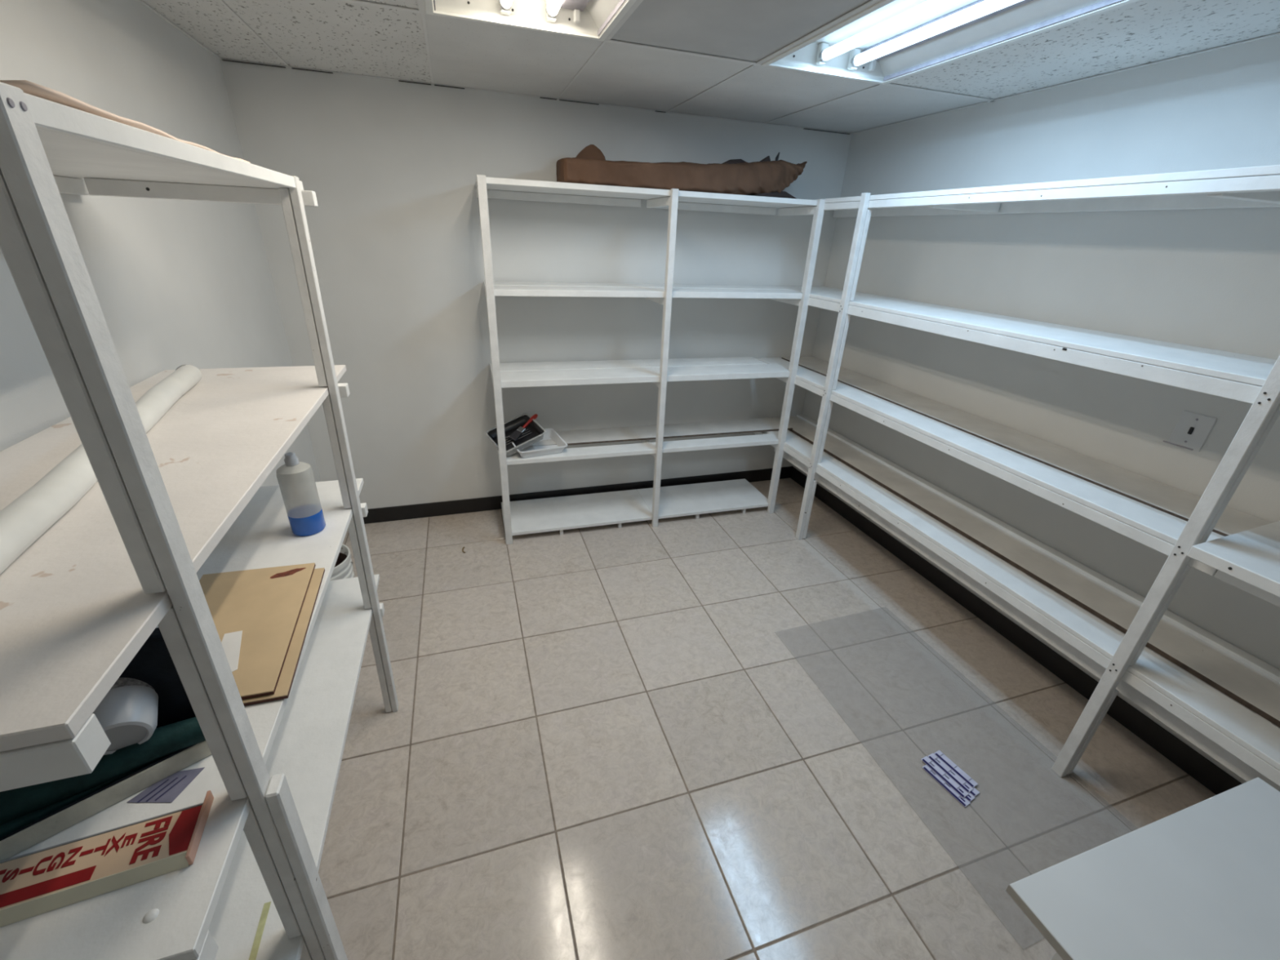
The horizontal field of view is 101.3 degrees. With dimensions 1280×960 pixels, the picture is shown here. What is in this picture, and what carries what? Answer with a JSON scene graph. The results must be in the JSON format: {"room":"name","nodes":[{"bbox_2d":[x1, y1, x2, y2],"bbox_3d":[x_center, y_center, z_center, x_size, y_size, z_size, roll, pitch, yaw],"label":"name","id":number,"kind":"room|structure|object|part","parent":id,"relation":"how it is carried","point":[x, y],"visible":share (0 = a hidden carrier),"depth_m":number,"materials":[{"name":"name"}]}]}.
{"room":"storage room","nodes":[
{"label":"storage room","id":0,"kind":"room"},
{"bbox_2d":[0,0,320,486],"bbox_3d":[-1.266,0.080,0.852,0.120,2.714,4.420,-6,26,-17],"label":"wall","id":1,"kind":"structure","parent":0,"point":[175,283],"depth_m":1.63,"materials":[{"name":"paint"}]},
{"bbox_2d":[219,57,851,522],"bbox_3d":[-0.323,-1.024,3.303,3.562,2.714,0.120,-6,26,-17],"label":"wall","id":2,"kind":"structure","parent":0,"point":[392,167],"depth_m":3.05,"materials":[{"name":"paint"}]},
{"bbox_2d":[363,466,792,524],"bbox_3d":[-0.352,0.094,3.759,3.322,0.102,0.006,-6,26,-17],"label":"baseboard","id":3,"kind":"structure","parent":2,"relation":"attached to","point":[492,503],"depth_m":3.60,"materials":[{"name":"black plastic"}]},
{"bbox_2d":[137,0,1279,134],"bbox_3d":[0.402,-1.222,0.888,3.322,0.256,4.300,-6,26,-17],"label":"ceiling","id":4,"kind":"structure","parent":0,"point":[701,58],"depth_m":1.97,"materials":[{"name":"paint"}]},
{"bbox_2d":[424,0,636,40],"bbox_3d":[-0.223,-1.322,1.241,0.588,0.092,1.198,-6,26,-17],"label":"ceiling light","id":5,"kind":"object","parent":4,"relation":"attached to","point":[595,20],"visible":1,"depth_m":1.74,"materials":[{"name":"white metal"}]},
{"bbox_3d":[-0.494,-1.256,1.177,0.022,0.006,1.197,-6,26,-17],"label":"frame","id":6,"kind":"part","parent":5,"relation":"part of","materials":[{"name":"white metal"}]},
{"bbox_2d":[499,4,511,15],"bbox_3d":[-0.440,-1.565,1.712,0.034,0.066,0.029,-6,26,-17],"label":"socket","id":7,"kind":"object","parent":5,"relation":"attached to","point":[504,11],"depth_m":1.72,"materials":[{"name":"plastic"}]},
{"bbox_3d":[-0.405,-1.527,1.764,0.543,0.006,0.020,-6,26,-17],"label":"frame","id":8,"kind":"part","parent":5,"relation":"part of","materials":[{"name":"white metal"}]},
{"bbox_2d":[545,0,556,22],"bbox_3d":[-0.297,-1.580,1.756,0.034,0.066,0.029,-6,26,-17],"label":"socket","id":9,"kind":"object","parent":5,"relation":"attached to","point":[549,18],"depth_m":1.76,"materials":[{"name":"plastic"}]},
{"bbox_2d":[573,8,580,24],"bbox_3d":[-0.214,-1.571,1.778,0.020,0.035,0.024,-6,26,-17],"label":"socket","id":10,"kind":"object","parent":5,"relation":"attached to","point":[576,12],"depth_m":1.77,"materials":[{"name":"plastic"}]},
{"bbox_3d":[0.044,-1.310,1.343,0.022,0.006,1.197,-6,26,-17],"label":"frame","id":11,"kind":"part","parent":5,"relation":"part of","materials":[{"name":"white metal"}]},
{"bbox_2d":[761,0,1138,84],"bbox_3d":[0.936,-1.438,1.599,0.588,0.092,1.198,-6,26,-17],"label":"ceiling light","id":12,"kind":"object","parent":4,"relation":"attached to","point":[888,41],"visible":0.98,"depth_m":1.80,"materials":[{"name":"white metal"}]},
{"bbox_2d":[815,42,828,65],"bbox_3d":[0.720,-1.681,2.070,0.034,0.066,0.029,-6,26,-17],"label":"socket","id":13,"kind":"object","parent":12,"relation":"attached to","point":[820,46],"depth_m":2.06,"materials":[{"name":"plastic"}]},
{"bbox_3d":[0.755,-1.643,2.122,0.543,0.006,0.020,-6,26,-17],"label":"frame","id":14,"kind":"part","parent":12,"relation":"part of","materials":[{"name":"white metal"}]},
{"bbox_3d":[0.666,-1.372,1.534,0.022,0.006,1.197,-6,26,-17],"label":"frame","id":15,"kind":"part","parent":12,"relation":"part of","materials":[{"name":"white metal"}]},
{"bbox_2d":[847,48,860,70],"bbox_3d":[0.862,-1.696,2.114,0.034,0.066,0.029,-6,26,-17],"label":"socket","id":16,"kind":"object","parent":12,"relation":"attached to","point":[851,54],"depth_m":2.11,"materials":[{"name":"plastic"}]},
{"bbox_2d":[867,59,876,71],"bbox_3d":[0.946,-1.687,2.135,0.020,0.035,0.024,-6,26,-17],"label":"socket","id":17,"kind":"object","parent":12,"relation":"attached to","point":[871,64],"depth_m":2.13,"materials":[{"name":"plastic"}]},
{"bbox_3d":[1.203,-1.426,1.700,0.022,0.006,1.197,-6,26,-17],"label":"frame","id":18,"kind":"part","parent":12,"relation":"part of","materials":[{"name":"white metal"}]},
{"bbox_2d":[318,477,1215,959],"bbox_3d":[0.300,1.074,1.961,3.322,0.100,4.300,-6,26,-17],"label":"floor","id":19,"kind":"structure","parent":0,"point":[707,737],"depth_m":1.94,"materials":[{"name":"tile"}]},
{"bbox_2d":[0,81,398,959],"bbox_3d":[-1.002,0.290,1.225,0.558,1.838,1.496,-6,26,-17],"label":"shelving unit","id":20,"kind":"object","parent":19,"relation":"on","point":[178,502],"depth_m":0.78,"materials":[{"name":"white wood"}]},
{"bbox_3d":[-1.208,-0.467,0.760,0.036,0.035,1.360,-6,26,-17],"label":"rail","id":21,"kind":"part","parent":20,"relation":"part of","materials":[{"name":"white wood"}]},
{"bbox_2d":[0,364,201,574],"bbox_3d":[-1.001,-0.042,0.964,0.061,0.056,1.325,-10,28,-24],"label":"tube","id":22,"kind":"object","parent":20,"relation":"on","point":[27,517],"visible":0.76,"depth_m":0.82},
{"bbox_2d":[0,626,205,838],"bbox_3d":[-0.896,0.406,0.753,0.402,0.226,0.266,-6,26,-17],"label":"fabric bag","id":23,"kind":"object","parent":20,"relation":"on","point":[178,727],"visible":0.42,"depth_m":0.84,"materials":[{"name":"fabric"}]},
{"bbox_2d":[92,676,158,755],"bbox_3d":[-0.834,0.368,0.845,0.085,0.103,0.124,-14,30,-31],"label":"plastic tub","id":24,"kind":"object","parent":23,"relation":"on","point":[127,714],"visible":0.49,"depth_m":0.82,"materials":[{"name":"white plastic"}]},
{"bbox_3d":[-0.931,0.359,0.849,0.401,0.226,0.040,-6,26,-17],"label":"panel","id":25,"kind":"part","parent":23,"relation":"part of","materials":[{"name":"black fabric"}]},
{"bbox_3d":[-0.887,0.516,0.746,0.010,0.033,0.464,24,32,38],"label":"wooden strip","id":26,"kind":"part","parent":20,"relation":"part of","materials":[{"name":"white wood"}]},
{"bbox_2d":[0,790,213,927],"bbox_3d":[-0.797,0.536,0.727,0.310,0.019,0.105,-8,27,-21],"label":"fire extinguisher sign","id":27,"kind":"object","parent":20,"relation":"on","point":[37,882],"visible":1,"depth_m":0.73,"materials":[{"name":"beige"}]},
{"bbox_2d":[0,80,249,163],"bbox_3d":[-0.919,-0.504,0.740,0.442,0.016,0.660,-6,26,-17],"label":"cardboard sheet","id":28,"kind":"object","parent":20,"relation":"on","point":[27,86],"visible":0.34,"depth_m":0.60,"materials":[{"name":"beige cardboard"}]},
{"bbox_3d":[-0.719,-0.540,0.891,0.017,0.026,0.957,-6,26,-17],"label":"rail","id":29,"kind":"part","parent":20,"relation":"part of","materials":[{"name":"white wood"}]},
{"bbox_2d":[127,767,204,802],"bbox_3d":[-0.764,0.492,0.847,0.078,0.001,0.060,1,25,-3],"label":"printed paper","id":30,"kind":"object","parent":20,"relation":"on","point":[167,789],"visible":1,"depth_m":0.84,"materials":[{"name":"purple paper"}]},
{"bbox_2d":[241,567,324,706],"bbox_3d":[-0.880,0.337,1.158,0.282,0.009,0.448,-6,26,-17],"label":"plywood board","id":31,"kind":"object","parent":20,"relation":"on","point":[283,687],"visible":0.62,"depth_m":1.12,"materials":[{"name":"brown wood"}]},
{"bbox_2d":[199,562,315,699],"bbox_3d":[-0.899,0.324,1.161,0.269,0.009,0.460,-6,26,-17],"label":"plywood board","id":32,"kind":"object","parent":31,"relation":"on","point":[266,604],"visible":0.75,"depth_m":1.20,"materials":[{"name":"brown wood"}]},
{"bbox_2d":[221,630,242,671],"bbox_3d":[-0.844,0.359,1.078,0.046,0.001,0.153,-9,27,-23],"label":"paper scrap","id":33,"kind":"object","parent":32,"relation":"on","point":[231,642],"visible":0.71,"depth_m":1.10,"materials":[{"name":"white paper"}]},
{"bbox_2d":[275,452,325,536],"bbox_3d":[-0.981,0.036,1.513,0.088,0.246,0.088,-6,26,-17],"label":"plastic bottle","id":34,"kind":"object","parent":20,"relation":"on","point":[295,478],"visible":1,"depth_m":1.49,"materials":[{"name":"white plastic"}]},
{"bbox_3d":[-0.919,0.074,1.696,0.048,1.838,0.035,-6,26,-17],"label":"post","id":35,"kind":"part","parent":20,"relation":"part of","materials":[{"name":"white wood"}]},
{"bbox_2d":[329,543,354,580],"bbox_3d":[-1.463,0.519,2.423,0.286,0.371,0.284,-6,26,-17],"label":"bucket","id":36,"kind":"object","parent":19,"relation":"on","point":[343,569],"visible":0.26,"depth_m":2.38,"materials":[{"name":"white plastic"}]},
{"bbox_2d":[475,174,825,544],"bbox_3d":[0.124,-0.676,3.258,2.020,1.957,0.462,-5,26,-16],"label":"shelving unit","id":37,"kind":"object","parent":19,"relation":"on","point":[560,513],"visible":0.99,"depth_m":3.16,"materials":[{"name":"white wood"}]},
{"bbox_3d":[-0.760,-0.498,2.794,0.040,1.957,0.026,-5,26,-16],"label":"post","id":38,"kind":"part","parent":37,"relation":"part of","materials":[{"name":"white wood"}]},
{"bbox_2d":[487,414,543,454],"bbox_3d":[-0.739,-0.267,3.116,0.278,0.160,0.288,-15,30,-33],"label":"paint tray","id":39,"kind":"object","parent":37,"relation":"on","point":[533,433],"visible":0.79,"depth_m":3.15,"materials":[{"name":"black plastic"}]},
{"bbox_2d":[507,413,537,440],"bbox_3d":[-0.704,-0.323,3.166,0.059,0.112,0.220,15,28,26],"label":"brush","id":40,"kind":"object","parent":39,"relation":"in","point":[517,433],"visible":1,"depth_m":3.13,"materials":[{"name":"plastic"}]},
{"bbox_3d":[-0.669,-0.357,3.187,0.026,0.028,0.132,26,56,20],"label":"handle","id":41,"kind":"part","parent":40,"relation":"part of","materials":[{"name":"red plastic"}]},
{"bbox_2d":[511,428,567,457],"bbox_3d":[-0.626,-0.222,3.179,0.299,0.051,0.312,-10,29,-25],"label":"paint tray","id":42,"kind":"object","parent":37,"relation":"on","point":[548,433],"visible":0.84,"depth_m":3.15,"materials":[{"name":"white plastic"}]},
{"bbox_3d":[0.052,-0.233,3.457,0.027,0.041,0.399,-5,26,-16],"label":"shelf arm","id":43,"kind":"part","parent":37,"relation":"part of","materials":[{"name":"white wood"}]},
{"bbox_3d":[0.088,-1.067,3.067,0.027,0.041,0.399,-5,26,-16],"label":"shelf arm","id":44,"kind":"part","parent":37,"relation":"part of","materials":[{"name":"white wood"}]},
{"bbox_3d":[0.070,-0.642,3.266,0.027,0.041,0.399,-5,26,-16],"label":"shelf arm","id":45,"kind":"part","parent":37,"relation":"part of","materials":[{"name":"white wood"}]},
{"bbox_3d":[0.108,-1.512,2.859,0.027,0.041,0.399,-5,26,-16],"label":"shelf arm","id":46,"kind":"part","parent":37,"relation":"part of","materials":[{"name":"white wood"}]},
{"bbox_3d":[0.137,-0.581,3.055,0.035,1.957,0.026,-5,26,-16],"label":"post","id":47,"kind":"part","parent":37,"relation":"part of","materials":[{"name":"white wood"}]},
{"bbox_2d":[555,144,807,199],"bbox_3d":[0.272,-1.675,2.828,1.417,0.234,0.279,-6,26,-17],"label":"wrapped bundle","id":48,"kind":"object","parent":37,"relation":"on","point":[766,177],"visible":0.78,"depth_m":2.72,"materials":[{"name":"brown paper"}]},
{"bbox_3d":[0.876,-0.309,3.697,0.030,0.041,0.399,-5,26,-16],"label":"shelf arm","id":49,"kind":"part","parent":37,"relation":"part of","materials":[{"name":"white wood"}]},
{"bbox_3d":[0.894,-0.718,3.505,0.030,0.041,0.399,-5,26,-16],"label":"shelf arm","id":50,"kind":"part","parent":37,"relation":"part of","materials":[{"name":"white wood"}]},
{"bbox_3d":[0.912,-1.142,3.307,0.030,0.041,0.399,-5,26,-16],"label":"shelf arm","id":51,"kind":"part","parent":37,"relation":"part of","materials":[{"name":"white wood"}]},
{"bbox_3d":[0.961,-0.656,3.295,0.038,1.957,0.026,-5,26,-16],"label":"post","id":52,"kind":"part","parent":37,"relation":"part of","materials":[{"name":"white wood"}]},
{"bbox_3d":[0.932,-1.588,3.099,0.030,0.041,0.399,-5,26,-16],"label":"shelf arm","id":53,"kind":"part","parent":37,"relation":"part of","materials":[{"name":"white wood"}]},
{"bbox_2d":[748,164,1279,791],"bbox_3d":[1.583,-0.135,2.224,0.493,1.970,3.608,-6,26,-17],"label":"shelving unit","id":54,"kind":"object","parent":19,"relation":"on","point":[1168,520],"visible":0.94,"depth_m":1.92,"materials":[{"name":"white wood"}]},
{"bbox_3d":[1.068,-0.513,2.984,0.028,1.970,0.037,-6,26,-17],"label":"post","id":55,"kind":"part","parent":54,"relation":"part of","materials":[{"name":"white wood"}]},
{"bbox_3d":[1.451,-1.229,2.346,0.379,0.039,0.036,-6,26,-17],"label":"cross arm","id":56,"kind":"part","parent":54,"relation":"part of","materials":[{"name":"white wood"}]},
{"bbox_3d":[1.270,-0.248,2.526,0.035,0.038,2.428,-6,26,-17],"label":"rail","id":57,"kind":"part","parent":54,"relation":"part of","materials":[{"name":"white wood"}]},
{"bbox_3d":[1.406,0.369,2.283,0.035,0.040,3.400,-6,26,-17],"label":"rail","id":58,"kind":"part","parent":54,"relation":"part of","materials":[{"name":"white wood"}]},
{"bbox_3d":[1.478,0.440,2.296,0.035,0.090,3.320,-6,26,-17],"label":"rail","id":59,"kind":"part","parent":54,"relation":"part of","materials":[{"name":"white wood"}]},
{"bbox_3d":[1.775,0.262,2.484,0.049,0.045,3.608,-6,26,-17],"label":"rail","id":60,"kind":"part","parent":54,"relation":"part of","materials":[{"name":"white wood"}]},
{"bbox_3d":[1.440,-0.476,1.899,0.035,0.046,3.420,-6,26,-17],"label":"rail","id":61,"kind":"part","parent":54,"relation":"part of","materials":[{"name":"white wood"}]},
{"bbox_3d":[1.463,-0.925,1.690,0.040,0.032,3.420,-6,26,-17],"label":"rail","id":62,"kind":"part","parent":54,"relation":"part of","materials":[{"name":"white wood"}]},
{"bbox_3d":[1.837,-1.000,1.897,0.037,0.043,3.608,-6,26,-17],"label":"rail","id":63,"kind":"part","parent":54,"relation":"part of","materials":[{"name":"white wood"}]},
{"bbox_3d":[1.588,0.191,1.525,0.028,1.970,0.037,-6,26,-17],"label":"post","id":64,"kind":"part","parent":54,"relation":"part of","materials":[{"name":"white wood"}]},
{"bbox_2d":[1186,520,1279,597],"bbox_3d":[1.870,0.315,1.244,0.493,0.034,0.740,-6,26,-17],"label":"shelf","id":65,"kind":"object","parent":54,"relation":"on","point":[1251,556],"visible":1,"depth_m":1.43,"materials":[{"name":"white wood"}]},
{"bbox_3d":[1.757,-0.815,1.488,0.379,0.039,0.036,-6,26,-17],"label":"cross arm","id":66,"kind":"part","parent":54,"relation":"part of","materials":[{"name":"white wood"}]},
{"bbox_3d":[1.793,0.460,1.059,0.035,0.038,0.989,-6,26,-17],"label":"rail","id":67,"kind":"part","parent":54,"relation":"part of","materials":[{"name":"white wood"}]},
{"bbox_3d":[1.908,0.722,1.585,0.308,0.044,0.036,-6,26,-17],"label":"cross arm","id":68,"kind":"part","parent":54,"relation":"part of","materials":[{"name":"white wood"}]},
{"bbox_2d":[1005,777,1279,959],"bbox_3d":[1.335,1.224,1.028,0.890,0.500,0.800,-6,26,-17],"label":"table","id":69,"kind":"object","parent":19,"relation":"on","point":[1200,881],"visible":1,"depth_m":1.14,"materials":[{"name":"white laminate"}]},
{"bbox_3d":[1.233,1.243,1.007,0.030,0.476,0.730,-6,26,-17],"label":"leg","id":70,"kind":"part","parent":69,"relation":"part of","materials":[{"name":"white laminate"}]},
{"bbox_3d":[1.179,0.983,2.115,0.693,0.003,1.332,-6,26,-17],"label":"chair mat","id":71,"kind":"object","parent":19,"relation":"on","visible":0},
{"bbox_2d":[922,764,979,807],"bbox_3d":[1.121,1.082,1.888,0.098,0.004,0.166,-11,28,-26],"label":"packet","id":72,"kind":"object","parent":71,"relation":"on","point":[974,793],"visible":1,"depth_m":1.85,"materials":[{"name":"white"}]},
{"bbox_2d":[920,750,977,798],"bbox_3d":[1.130,1.066,1.913,0.098,0.004,0.166,-11,28,-26],"label":"packet","id":73,"kind":"object","parent":72,"relation":"on","point":[937,761],"visible":1,"depth_m":1.91,"materials":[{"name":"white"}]},
{"bbox_2d":[792,33,1279,783],"bbox_3d":[2.008,-0.248,1.862,0.120,2.714,4.420,-6,26,-17],"label":"wall","id":74,"kind":"structure","parent":0,"point":[1207,278],"depth_m":2.12,"materials":[{"name":"paint"}]},
{"bbox_2d":[790,466,1241,795],"bbox_3d":[1.883,0.826,2.402,0.006,0.102,4.294,-6,26,-17],"label":"baseboard","id":75,"kind":"structure","parent":74,"relation":"attached to","point":[1191,762],"depth_m":2.42,"materials":[{"name":"black plastic"}]},
{"bbox_2d":[1163,410,1217,452],"bbox_3d":[1.948,-0.176,1.861,0.008,0.124,0.108,-6,26,-17],"label":"wall plate","id":76,"kind":"object","parent":74,"relation":"attached to","point":[1191,431],"visible":1,"depth_m":1.85,"materials":[{"name":"plastic"}]},
{"bbox_2d":[1186,426,1194,434],"bbox_3d":[1.948,-0.174,1.855,0.004,0.026,0.012,-6,26,-17],"label":"switch","id":77,"kind":"object","parent":76,"relation":"attached to","point":[1190,430],"depth_m":1.85,"materials":[{"name":"black plastic"}]}
]}

